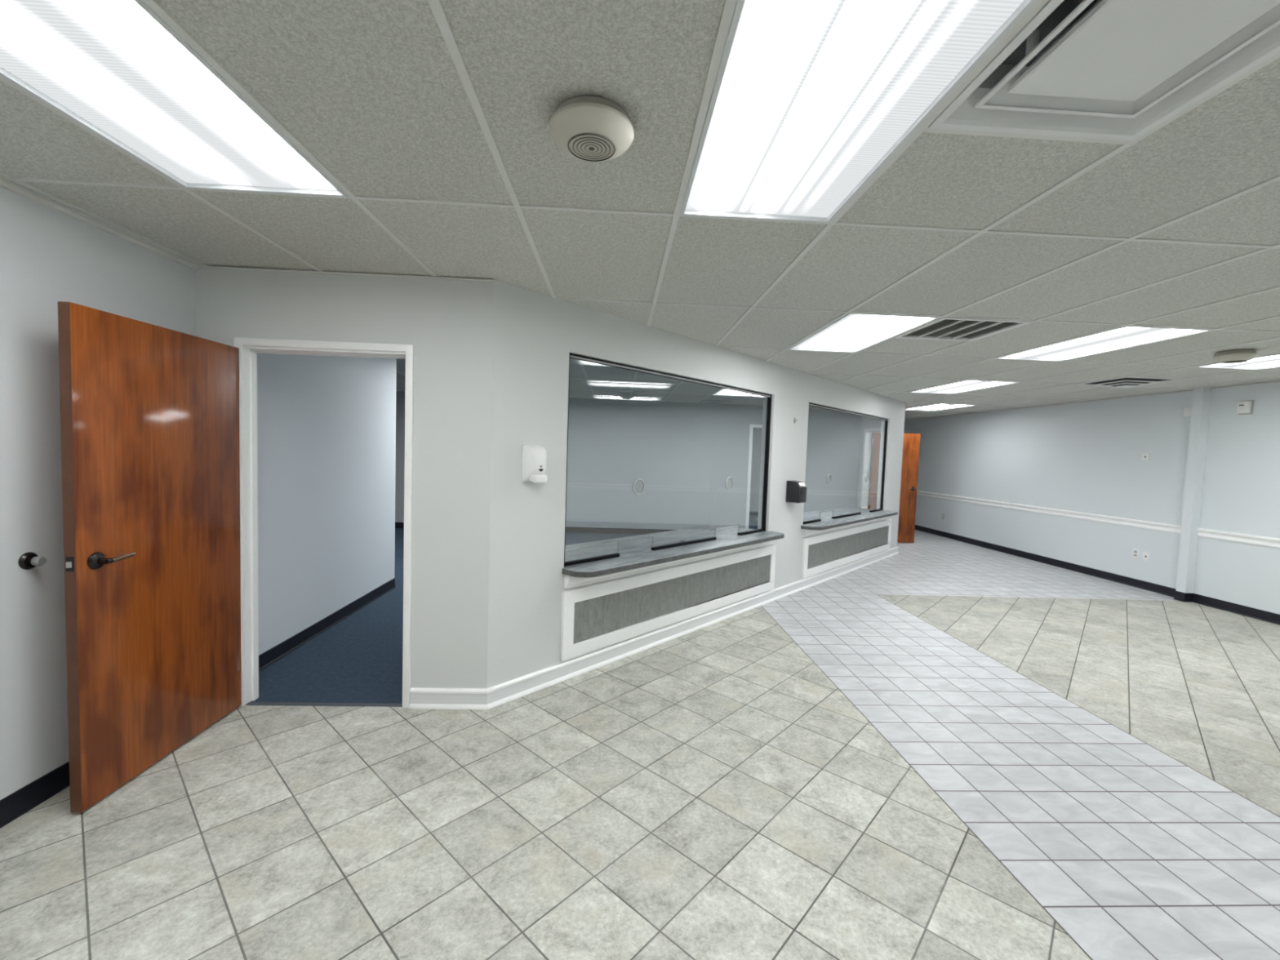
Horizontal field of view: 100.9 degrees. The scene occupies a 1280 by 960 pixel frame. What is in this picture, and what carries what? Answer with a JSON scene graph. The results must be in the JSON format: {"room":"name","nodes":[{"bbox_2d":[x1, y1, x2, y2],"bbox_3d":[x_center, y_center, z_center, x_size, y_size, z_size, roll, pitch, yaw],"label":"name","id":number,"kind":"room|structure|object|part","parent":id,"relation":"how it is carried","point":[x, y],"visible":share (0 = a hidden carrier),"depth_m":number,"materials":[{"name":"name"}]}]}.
{"room":"clinic waiting room","nodes":[
{"label":"clinic waiting room","id":0,"kind":"room"},
{"bbox_2d":[0,186,396,799],"bbox_3d":[-2.389,0.148,1.135,0.118,2.420,8.660,2,3,-3],"label":"wall","id":1,"kind":"structure","parent":0,"point":[48,256],"depth_m":2.42,"materials":[{"name":"grey paint"}]},
{"bbox_2d":[17,551,46,569],"bbox_3d":[-2.370,0.318,2.072,0.054,0.068,0.068,2,3,-3],"label":"door stop","id":2,"kind":"object","parent":1,"relation":"attached to","point":[29,560],"visible":1,"depth_m":2.06,"materials":[{"name":"black metal"}]},
{"bbox_2d":[0,760,69,828],"bbox_3d":[-2.327,1.374,-0.027,0.011,0.102,6.002,2,3,-3],"label":"baseboard","id":3,"kind":"structure","parent":1,"relation":"attached to","point":[15,805],"depth_m":2.11,"materials":[{"name":"black plastic"}]},
{"bbox_2d":[0,177,200,271],"bbox_3d":[-2.237,-0.971,-0.152,0.036,0.022,6.002,2,3,-3],"label":"trim","id":4,"kind":"structure","parent":1,"relation":"attached to","point":[5,184],"depth_m":2.25,"materials":[{"name":"metal"}]},
{"bbox_2d":[258,577,395,671],"bbox_3d":[-2.501,1.137,4.298,0.011,0.102,2.448,2,3,-3],"label":"baseboard","id":5,"kind":"structure","parent":1,"relation":"attached to","point":[281,650],"depth_m":4.11,"materials":[{"name":"black plastic"}]},
{"bbox_2d":[195,267,494,688],"bbox_3d":[-1.687,0.073,2.994,1.687,2.420,0.110,2,3,-3],"label":"wall","id":6,"kind":"structure","parent":0,"point":[449,324],"depth_m":2.94,"materials":[{"name":"grey paint"}]},
{"bbox_2d":[57,301,244,812],"bbox_3d":[-2.198,0.296,2.463,0.170,1.973,0.909,2,3,-3],"label":"door","id":7,"kind":"structure","parent":6,"relation":"in","point":[153,524],"depth_m":2.31,"materials":[{"name":"brown wood"}]},
{"bbox_3d":[-2.178,0.322,2.020,0.028,0.057,0.002,2,3,-3],"label":"latch plate","id":8,"kind":"part","parent":7,"relation":"part of","materials":[{"name":"metal"}]},
{"bbox_3d":[-2.135,0.321,2.099,0.050,0.068,0.068,2,3,-3],"label":"handle","id":9,"kind":"part","parent":7,"relation":"part of","materials":[{"name":"black metal"}]},
{"bbox_3d":[-2.112,0.318,2.157,0.022,0.025,0.128,2,3,-3],"label":"lever","id":10,"kind":"part","parent":7,"relation":"part of","materials":[{"name":"metal"}]},
{"bbox_2d":[233,337,413,707],"bbox_3d":[-1.756,0.261,2.993,0.951,2.044,0.126,2,3,-3],"label":"door frame","id":11,"kind":"structure","parent":6,"relation":"attached to","point":[247,354],"depth_m":2.95,"materials":[{"name":"white paint"}]},
{"bbox_2d":[199,265,493,281],"bbox_3d":[-1.577,-1.118,2.868,1.551,0.006,0.020,2,3,-3],"label":"trim","id":12,"kind":"structure","parent":6,"relation":"attached to","point":[201,266],"depth_m":2.86,"materials":[{"name":"metal"}]},
{"bbox_2d":[408,687,488,710],"bbox_3d":[-1.090,1.247,3.016,0.436,0.112,0.026,2,3,-3],"label":"baseboard","id":13,"kind":"structure","parent":6,"relation":"attached to","point":[420,698],"depth_m":3.01,"materials":[{"name":"white paint"}]},
{"bbox_2d":[395,391,862,529],"bbox_3d":[-0.751,-0.247,9.577,9.567,2.420,0.100,2,3,-3],"label":"wall","id":14,"kind":"structure","parent":0,"point":[684,455],"depth_m":9.59,"materials":[{"name":"paint"}]},
{"bbox_2d":[395,522,675,534],"bbox_3d":[-0.737,0.914,9.585,9.467,0.102,0.011,2,3,-3],"label":"baseboard","id":15,"kind":"structure","parent":14,"relation":"attached to","point":[397,525],"depth_m":9.60,"materials":[{"name":"black plastic"}]},
{"bbox_2d":[745,424,762,528],"bbox_3d":[2.435,0.029,9.726,0.946,2.063,0.116,2,3,-3],"label":"door frame","id":16,"kind":"structure","parent":14,"relation":"attached to","point":[752,426],"depth_m":9.64,"materials":[{"name":"white paint"}]},
{"bbox_2d":[0,515,1279,959],"bbox_3d":[0.522,1.273,5.155,11.796,0.060,16.300,2,3,-3],"label":"floor","id":17,"kind":"structure","parent":0,"point":[939,748],"depth_m":2.27,"materials":[{"name":"tile"}]},
{"bbox_2d":[0,0,1279,420],"bbox_3d":[0.605,-1.176,5.000,11.696,0.015,16.150,2,3,-3],"label":"ceiling","id":18,"kind":"structure","parent":0,"point":[374,90],"depth_m":1.98,"materials":[{"name":"tile"}]},
{"bbox_2d":[0,0,348,197],"bbox_3d":[-1.352,-1.087,1.359,0.594,0.113,1.208,2,3,-3],"label":"ceiling light","id":19,"kind":"object","parent":18,"relation":"attached to","point":[115,68],"visible":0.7,"depth_m":1.44,"materials":[{"name":"translucent acrylic plastic diffuser"},{"name":"white painted metal"}]},
{"bbox_2d":[549,96,634,161],"bbox_3d":[-0.134,-0.960,1.470,0.234,0.078,0.234,2,3,-3],"label":"ceiling detector","id":20,"kind":"object","parent":18,"relation":"attached to","point":[586,128],"visible":1,"depth_m":1.41,"materials":[{"name":"grey plastic"}]},
{"bbox_2d":[0,0,1279,418],"bbox_3d":[0.604,-1.166,5.000,11.696,0.006,16.150,2,3,-3],"label":"grid","id":21,"kind":"object","parent":18,"relation":"attached to","point":[436,6],"visible":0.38,"depth_m":2.01,"materials":[{"name":"metal"}]},
{"bbox_2d":[711,388,753,396],"bbox_3d":[1.421,-1.327,7.580,0.594,0.113,1.208,2,3,-3],"label":"ceiling light","id":22,"kind":"object","parent":18,"relation":"attached to","point":[723,392],"visible":0.24,"depth_m":8.00,"materials":[{"name":"plastic"}]},
{"bbox_2d":[714,388,750,395],"bbox_3d":[1.420,-1.289,7.582,0.570,0.006,1.184,2,3,-3],"label":"diffuser","id":23,"kind":"object","parent":22,"relation":"attached to","point":[722,391],"depth_m":7.94,"materials":[{"name":"white plastic"}]},
{"bbox_2d":[680,0,1038,223],"bbox_3d":[0.474,-1.031,1.443,0.594,0.113,1.208,2,3,-3],"label":"ceiling light","id":24,"kind":"object","parent":18,"relation":"attached to","point":[811,100],"visible":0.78,"depth_m":1.34,"materials":[{"name":"plastic"}]},
{"bbox_2d":[787,312,940,352],"bbox_3d":[1.583,-1.127,3.932,0.594,0.113,1.208,2,3,-3],"label":"ceiling light","id":25,"kind":"object","parent":18,"relation":"attached to","point":[852,332],"visible":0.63,"depth_m":3.85,"materials":[{"name":"plastic"}]},
{"bbox_2d":[905,404,976,411],"bbox_3d":[5.019,-1.281,8.965,0.594,0.113,1.208,2,3,-3],"label":"ceiling light","id":26,"kind":"object","parent":18,"relation":"attached to","point":[937,406],"visible":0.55,"depth_m":9.02,"materials":[{"name":"plastic"}]},
{"bbox_2d":[910,404,968,409],"bbox_3d":[5.018,-1.244,8.967,0.570,0.006,1.184,2,3,-3],"label":"diffuser","id":27,"kind":"object","parent":26,"relation":"attached to","point":[937,406],"depth_m":8.95,"materials":[{"name":"white plastic"}]},
{"bbox_2d":[908,380,1018,394],"bbox_3d":[3.910,-1.186,6.476,0.594,0.113,1.208,2,3,-3],"label":"ceiling light","id":28,"kind":"object","parent":18,"relation":"attached to","point":[966,385],"visible":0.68,"depth_m":6.48,"materials":[{"name":"plastic"}]},
{"bbox_2d":[895,317,1032,341],"bbox_3d":[2.205,-1.086,3.656,0.584,0.104,0.584,2,3,-3],"label":"ceiling vent","id":29,"kind":"object","parent":18,"relation":"in","point":[944,328],"visible":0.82,"depth_m":3.64,"materials":[{"name":"white metal"}]},
{"bbox_2d":[928,0,1279,141],"bbox_3d":[1.097,-1.006,1.167,0.584,0.134,0.584,2,3,-3],"label":"ceiling vent","id":30,"kind":"object","parent":18,"relation":"in","point":[1107,69],"visible":0.98,"depth_m":1.23,"materials":[{"name":"white metal"}]},
{"bbox_3d":[0.904,-1.004,1.218,0.024,0.045,0.024,2,3,-3],"label":"screw post","id":31,"kind":"part","parent":30,"relation":"part of","materials":[{"name":"metal"}]},
{"bbox_3d":[1.096,-0.986,1.168,0.332,0.064,0.332,2,3,-3],"label":"panel","id":32,"kind":"part","parent":30,"relation":"part of","materials":[{"name":"white metal"}]},
{"bbox_2d":[995,325,1213,361],"bbox_3d":[3.409,-1.071,4.016,0.594,0.113,1.208,2,3,-3],"label":"ceiling light","id":33,"kind":"object","parent":18,"relation":"attached to","point":[1126,336],"visible":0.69,"depth_m":3.94,"materials":[{"name":"plastic"}]},
{"bbox_2d":[1075,377,1181,388],"bbox_3d":[5.165,-1.020,5.624,0.584,0.062,0.584,2,3,-3],"label":"ceiling vent","id":34,"kind":"object","parent":18,"relation":"in","point":[1122,382],"visible":0.99,"depth_m":5.51,"materials":[{"name":"white metal"}]},
{"bbox_2d":[1213,349,1257,364],"bbox_3d":[4.569,-0.942,4.061,0.234,0.078,0.234,2,3,-3],"label":"ceiling detector","id":35,"kind":"object","parent":18,"relation":"attached to","point":[1242,355],"visible":1,"depth_m":4.00,"materials":[{"name":"grey plastic"}]},
{"bbox_2d":[1194,354,1279,369],"bbox_3d":[5.236,-1.015,4.100,0.594,0.113,1.208,2,3,-3],"label":"ceiling light","id":36,"kind":"object","parent":18,"relation":"attached to","point":[1273,361],"visible":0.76,"depth_m":4.57,"materials":[{"name":"plastic"}]},
{"bbox_2d":[1208,355,1279,368],"bbox_3d":[5.234,-0.978,4.102,0.570,0.006,1.184,2,3,-3],"label":"diffuser","id":37,"kind":"object","parent":36,"relation":"attached to","point":[1273,361],"depth_m":4.55,"materials":[{"name":"white plastic"}]},
{"bbox_2d":[486,280,905,688],"bbox_3d":[1.626,0.035,5.767,0.120,2.420,7.450,5,4,42],"label":"wall","id":38,"kind":"structure","parent":0,"point":[535,334],"depth_m":3.32,"materials":[{"name":"grey paint"}]},
{"bbox_2d":[521,444,546,483],"bbox_3d":[-0.612,-0.094,3.126,0.116,0.224,0.124,5,4,42],"label":"soap dispenser","id":39,"kind":"object","parent":38,"relation":"attached to","point":[534,456],"visible":1,"depth_m":3.09,"materials":[{"name":"white plastic"}]},
{"bbox_3d":[-0.651,-0.098,3.161,0.012,0.222,0.124,5,4,42],"label":"plate","id":40,"kind":"part","parent":39,"relation":"part of","materials":[{"name":"white plastic"}]},
{"bbox_2d":[564,352,771,566],"bbox_3d":[0.394,-0.146,4.377,0.036,1.376,2.651,5,4,42],"label":"window","id":41,"kind":"structure","parent":38,"relation":"in","point":[572,356],"depth_m":4.32,"materials":[{"name":"black metal"}]},
{"bbox_2d":[560,524,784,661],"bbox_3d":[0.283,0.831,4.585,0.825,0.612,2.807,5,4,42],"label":"counter","id":42,"kind":"object","parent":38,"relation":"attached to","point":[599,615],"depth_m":4.12,"materials":[{"name":"stone"}]},
{"bbox_2d":[562,524,784,577],"bbox_3d":[0.262,0.549,4.536,0.825,0.036,2.715,5,4,42],"label":"countertop","id":43,"kind":"structure","parent":42,"relation":"on","point":[635,553],"depth_m":4.23,"materials":[{"name":"stone"}]},
{"bbox_2d":[486,546,898,709],"bbox_3d":[1.647,1.191,5.784,0.026,0.112,7.476,5,4,42],"label":"baseboard","id":44,"kind":"structure","parent":38,"relation":"attached to","point":[498,695],"depth_m":4.03,"materials":[{"name":"white paint"}]},
{"bbox_2d":[786,480,806,502],"bbox_3d":[1.662,0.123,5.607,0.158,0.228,0.170,5,4,42],"label":"box","id":45,"kind":"object","parent":38,"relation":"attached to","point":[796,491],"visible":1,"depth_m":5.55,"materials":[{"name":"black plastic"}]},
{"bbox_2d":[754,506,897,578],"bbox_3d":[2.675,0.771,7.201,0.825,0.612,3.087,5,4,42],"label":"counter","id":46,"kind":"object","parent":38,"relation":"attached to","point":[822,553],"depth_m":6.83,"materials":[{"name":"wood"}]},
{"bbox_2d":[754,506,897,530],"bbox_3d":[2.609,0.490,7.104,0.825,0.036,2.865,5,4,42],"label":"countertop","id":47,"kind":"structure","parent":46,"relation":"on","point":[827,522],"depth_m":6.94,"materials":[{"name":"stone"}]},
{"bbox_3d":[2.862,0.860,7.088,0.024,0.457,3.004,5,4,42],"label":"panel frame","id":48,"kind":"part","parent":46,"relation":"part of","materials":[{"name":"white paint"}]},
{"bbox_2d":[803,402,888,524],"bbox_3d":[2.752,-0.205,6.955,0.036,1.376,2.759,5,4,42],"label":"window","id":49,"kind":"structure","parent":38,"relation":"in","point":[810,403],"depth_m":7.47,"materials":[{"name":"black metal"}]},
{"bbox_2d":[749,427,762,511],"bbox_3d":[2.265,-0.249,11.490,3.367,2.420,3.450,2,3,-3],"label":"wall","id":50,"kind":"structure","parent":0,"point":[757,432],"depth_m":13.15,"materials":[{"name":"paint"}]},
{"bbox_2d":[749,511,758,515],"bbox_3d":[2.205,0.821,13.170,3.267,0.102,0.011,2,3,-3],"label":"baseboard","id":51,"kind":"structure","parent":50,"relation":"attached to","point":[751,513],"depth_m":13.20,"materials":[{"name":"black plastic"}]},
{"bbox_2d":[856,416,881,508],"bbox_3d":[4.047,-0.134,10.433,0.100,2.420,3.930,2,3,-3],"label":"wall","id":52,"kind":"structure","parent":0,"point":[866,422],"depth_m":9.63,"materials":[{"name":"grey paint"}]},
{"bbox_2d":[860,427,880,508],"bbox_3d":[4.091,0.126,9.133,0.116,2.043,0.931,2,3,-3],"label":"door frame","id":53,"kind":"structure","parent":52,"relation":"attached to","point":[868,432],"depth_m":9.53,"materials":[{"name":"white paint"}]},
{"bbox_2d":[867,432,920,542],"bbox_3d":[4.576,0.142,9.557,0.891,1.973,0.170,2,3,-3],"label":"door","id":54,"kind":"structure","parent":52,"relation":"in","point":[911,443],"depth_m":9.53,"materials":[{"name":"brown wood"}]},
{"bbox_2d":[867,431,880,506],"bbox_3d":[5.020,-0.211,12.492,2.229,2.420,0.100,2,3,-3],"label":"wall","id":55,"kind":"structure","parent":0,"point":[872,432],"depth_m":12.45,"materials":[{"name":"grey paint"}]},
{"bbox_2d":[903,380,1279,614],"bbox_3d":[6.422,0.239,4.910,0.100,2.420,15.200,2,3,-3],"label":"wall","id":56,"kind":"structure","parent":0,"point":[1082,457],"depth_m":6.91,"materials":[{"name":"grey paint"}]},
{"bbox_2d":[916,490,1181,533],"bbox_3d":[6.152,0.407,9.291,0.026,0.096,6.455,2,3,-3],"label":"chair rail","id":57,"kind":"object","parent":56,"relation":"attached to","point":[1096,517],"visible":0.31,"depth_m":7.67,"materials":[{"name":"white paint"}]},
{"bbox_2d":[904,381,1279,421],"bbox_3d":[6.402,-0.959,4.844,0.020,0.008,15.200,2,3,-3],"label":"trim","id":58,"kind":"structure","parent":56,"relation":"attached to","point":[1273,381],"depth_m":6.97,"materials":[{"name":"metal"}]},
{"bbox_2d":[915,524,1279,625],"bbox_3d":[6.280,1.392,4.967,0.108,0.102,15.200,2,3,-3],"label":"baseboard","id":59,"kind":"structure","parent":56,"relation":"attached to","point":[1255,613],"depth_m":6.72,"materials":[{"name":"black plastic"}]},
{"bbox_2d":[1132,548,1138,558],"bbox_3d":[6.264,0.929,6.685,0.010,0.116,0.076,2,3,-3],"label":"power outlet","id":60,"kind":"object","parent":56,"relation":"attached to","point":[1135,552],"visible":1,"depth_m":6.68,"materials":[{"name":"white plastic"}]},
{"bbox_2d":[1142,453,1149,460],"bbox_3d":[6.303,-0.289,6.595,0.014,0.084,0.090,2,3,-3],"label":"socket","id":61,"kind":"object","parent":56,"relation":"attached to","point":[1144,456],"visible":1,"depth_m":6.59,"materials":[{"name":"white plastic"}]},
{"bbox_2d":[1142,551,1150,560],"bbox_3d":[6.267,0.946,6.551,0.016,0.104,0.084,2,3,-3],"label":"socket","id":62,"kind":"object","parent":56,"relation":"attached to","point":[1146,555],"visible":1,"depth_m":6.54,"materials":[{"name":"white plastic"}]},
{"bbox_2d":[1183,407,1191,416],"bbox_3d":[6.330,-0.784,6.093,0.038,0.100,0.100,2,3,-3],"label":"junction box","id":63,"kind":"object","parent":56,"relation":"attached to","point":[1188,411],"visible":0.77,"depth_m":6.09,"materials":[{"name":"white plastic"}]},
{"bbox_2d":[1175,387,1212,593],"bbox_3d":[6.276,0.126,5.995,0.100,2.320,0.100,2,3,-3],"label":"column","id":64,"kind":"structure","parent":56,"relation":"attached to","point":[1202,397],"depth_m":5.97,"materials":[{"name":"grey paint"}]},
{"bbox_2d":[1196,528,1279,548],"bbox_3d":[6.491,0.825,1.659,0.026,0.096,8.645,2,3,-3],"label":"chair rail","id":65,"kind":"object","parent":56,"relation":"attached to","point":[1214,534],"visible":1,"depth_m":5.56,"materials":[{"name":"white paint"}]},
{"bbox_2d":[1236,400,1254,414],"bbox_3d":[6.346,-0.762,5.554,0.052,0.144,0.124,2,3,-3],"label":"fire alarm","id":66,"kind":"object","parent":56,"relation":"attached to","point":[1243,407],"visible":1,"depth_m":5.53,"materials":[{"name":"grey plastic"}]}
]}

